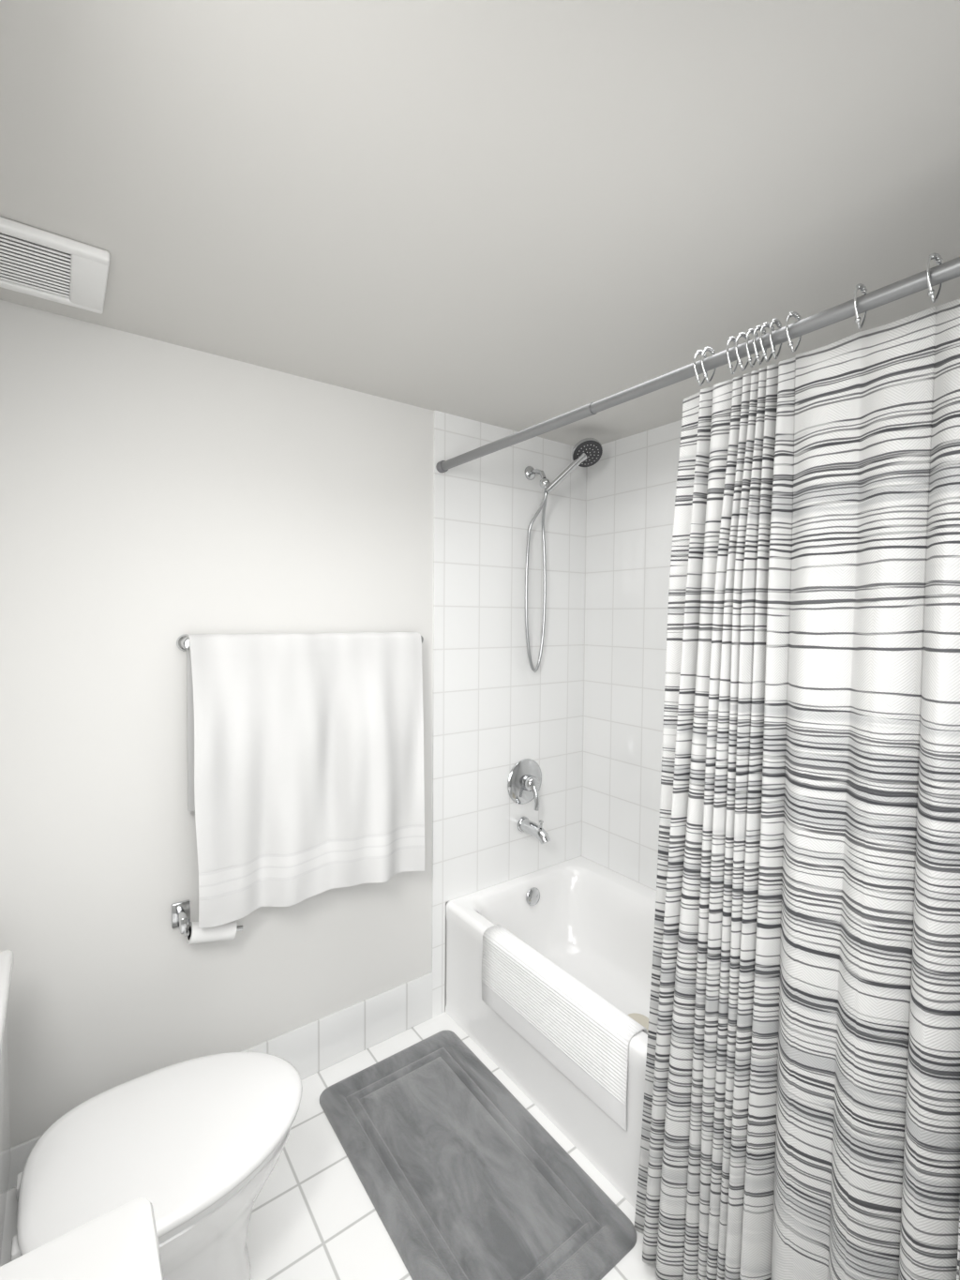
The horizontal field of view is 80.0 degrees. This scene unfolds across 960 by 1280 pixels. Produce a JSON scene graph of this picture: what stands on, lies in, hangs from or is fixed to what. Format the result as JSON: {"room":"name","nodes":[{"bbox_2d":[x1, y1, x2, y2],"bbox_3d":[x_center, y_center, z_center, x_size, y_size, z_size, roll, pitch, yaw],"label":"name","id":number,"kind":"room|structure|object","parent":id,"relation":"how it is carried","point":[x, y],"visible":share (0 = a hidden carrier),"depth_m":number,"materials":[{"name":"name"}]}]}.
{"room":"bathroom","nodes":[
{"label":"bathroom","id":0,"kind":"room"},
{"bbox_2d":[0,300,448,1147],"bbox_3d":[-0.508,0.319,2.093,2.640,2.400,0.120,-1,3,-36],"label":"wall","id":1,"kind":"structure","parent":0,"point":[154,493],"depth_m":1.68,"materials":[{"name":"white paint"}]},
{"bbox_2d":[171,899,242,944],"bbox_3d":[-0.827,0.858,1.742,0.187,0.124,0.108,-1,3,-36],"label":"toilet paper holder","id":2,"kind":"object","parent":1,"relation":"attached to","point":[180,911],"visible":0.94,"depth_m":1.71,"materials":[{"name":"silver metal"}]},
{"bbox_2d":[7,971,432,1189],"bbox_3d":[-0.820,1.435,1.834,1.553,0.187,0.010,-1,3,-36],"label":"baseboard","id":3,"kind":"structure","parent":1,"relation":"attached to","point":[316,1046],"depth_m":2.07,"materials":[{"name":"tile"}]},
{"bbox_2d":[176,632,424,927],"bbox_3d":[-0.533,0.412,1.898,0.813,0.872,0.171,-1,3,-36],"label":"towel","id":4,"kind":"object","parent":1,"relation":"attached to","point":[306,776],"visible":1,"depth_m":1.81,"materials":[{"name":"white fabric"}]},
{"bbox_2d":[431,410,587,1017],"bbox_3d":[0.154,0.308,2.497,0.839,2.400,0.008,-1,3,-36],"label":"wall tiles","id":5,"kind":"structure","parent":1,"relation":"attached to","point":[491,713],"depth_m":2.43,"materials":[{"name":"white tile"}]},
{"bbox_2d":[507,758,542,811],"bbox_3d":[0.226,0.632,2.502,0.200,0.206,0.093,-1,3,-36],"label":"shower valve","id":6,"kind":"object","parent":5,"relation":"attached to","point":[524,781],"visible":1,"depth_m":2.50,"materials":[{"name":"silver metal"}]},
{"bbox_2d":[516,816,550,843],"bbox_3d":[0.239,0.818,2.475,0.068,0.099,0.165,-1,3,-36],"label":"tub spout","id":7,"kind":"object","parent":5,"relation":"attached to","point":[524,824],"visible":1,"depth_m":2.45,"materials":[{"name":"silver metal"}]},
{"bbox_2d":[524,437,602,672],"bbox_3d":[0.349,-0.351,2.439,0.330,0.988,0.132,1,2,10],"label":"shower","id":8,"kind":"object","parent":5,"relation":"attached to","point":[587,452],"visible":1,"depth_m":2.44,"materials":[{"name":"silver metal"}]},
{"bbox_2d":[436,256,959,472],"bbox_3d":[0.347,-0.640,1.542,0.044,0.044,1.692,-1,3,-36],"label":"curtain rod","id":9,"kind":"object","parent":5,"relation":"attached to","point":[949,270],"visible":0.99,"depth_m":1.24,"materials":[{"name":"silver metal"}]},
{"bbox_2d":[633,298,959,1279],"bbox_3d":[0.608,0.478,1.180,0.116,2.111,0.654,-1,3,-36],"label":"shower curtain","id":10,"kind":"object","parent":9,"relation":"hanging from","point":[801,1117],"visible":1,"depth_m":1.11,"materials":[{"name":"fabric"}]},
{"bbox_2d":[693,252,943,386],"bbox_3d":[0.663,-0.617,1.109,0.052,0.081,0.532,-1,3,-36],"label":"curtain rings","id":11,"kind":"object","parent":9,"relation":"attached to","point":[936,257],"visible":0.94,"depth_m":1.19,"materials":[{"name":"silver metal"}]},
{"bbox_2d":[246,1009,657,1279],"bbox_3d":[0.182,1.621,1.187,2.640,0.120,2.490,-1,3,-36],"label":"floor","id":12,"kind":"structure","parent":0,"point":[313,1217],"depth_m":1.56,"materials":[{"name":"tile"}]},
{"bbox_2d":[0,1197,164,1279],"bbox_3d":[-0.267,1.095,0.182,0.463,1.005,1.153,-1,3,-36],"label":"countertop","id":13,"kind":"structure","parent":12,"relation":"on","point":[122,1242],"depth_m":0.68,"materials":[{"name":"white"}]},
{"bbox_2d":[0,949,302,1279],"bbox_3d":[-0.826,1.122,1.238,0.848,0.858,0.577,-1,3,-36],"label":"toilet","id":14,"kind":"object","parent":12,"relation":"on","point":[200,1139],"visible":0.86,"depth_m":1.23,"materials":[{"name":"white ceramic"}]},
{"bbox_2d":[319,1030,636,1279],"bbox_3d":[-0.063,1.530,1.701,0.535,0.019,0.925,-1,3,-36],"label":"bath mat","id":15,"kind":"object","parent":12,"relation":"on","point":[463,1181],"visible":0.99,"depth_m":1.62,"materials":[{"name":"grey fabric"}]},
{"bbox_2d":[445,856,656,1208],"bbox_3d":[0.670,1.310,1.871,0.778,0.455,1.684,-1,3,-36],"label":"bathtub","id":16,"kind":"object","parent":12,"relation":"on","point":[593,921],"visible":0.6,"depth_m":2.29,"materials":[{"name":"white ceramic"}]},
{"bbox_2d":[481,924,647,1130],"bbox_3d":[0.245,1.203,1.861,0.109,0.264,0.663,-1,3,-36],"label":"mat","id":17,"kind":"object","parent":16,"relation":"attached to","point":[587,1038],"visible":0.99,"depth_m":1.77,"materials":[{"name":"white fabric"}]},
{"bbox_2d":[627,1013,648,1030],"bbox_3d":[0.667,1.431,1.874,0.270,0.005,0.600,-1,3,-36],"label":"mat","id":18,"kind":"object","parent":16,"relation":"on","point":[643,1020],"visible":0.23,"depth_m":2.14,"materials":[{"name":"beige"}]},
{"bbox_2d":[0,0,959,446],"bbox_3d":[0.201,-0.897,1.087,2.640,0.120,2.490,-1,3,-36],"label":"ceiling","id":19,"kind":"structure","parent":0,"point":[514,215],"depth_m":1.03,"materials":[{"name":"white paint"}]},
{"bbox_2d":[0,216,109,314],"bbox_3d":[-1.069,-0.841,1.234,0.440,0.022,0.282,-1,3,-36],"label":"ceiling vent","id":20,"kind":"object","parent":19,"relation":"attached to","point":[35,262],"depth_m":1.28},
{"bbox_3d":[1.244,0.343,1.832,0.120,2.400,2.370,-1,3,-36],"label":"wall","id":21,"kind":"structure","parent":0,"visible":0},
{"bbox_2d":[581,420,681,890],"bbox_3d":[0.997,0.105,2.056,0.008,1.945,1.700,-1,3,-36],"label":"wall tiles","id":22,"kind":"structure","parent":21,"relation":"attached to","point":[631,489],"depth_m":2.52,"materials":[{"name":"white tile"}]}
]}

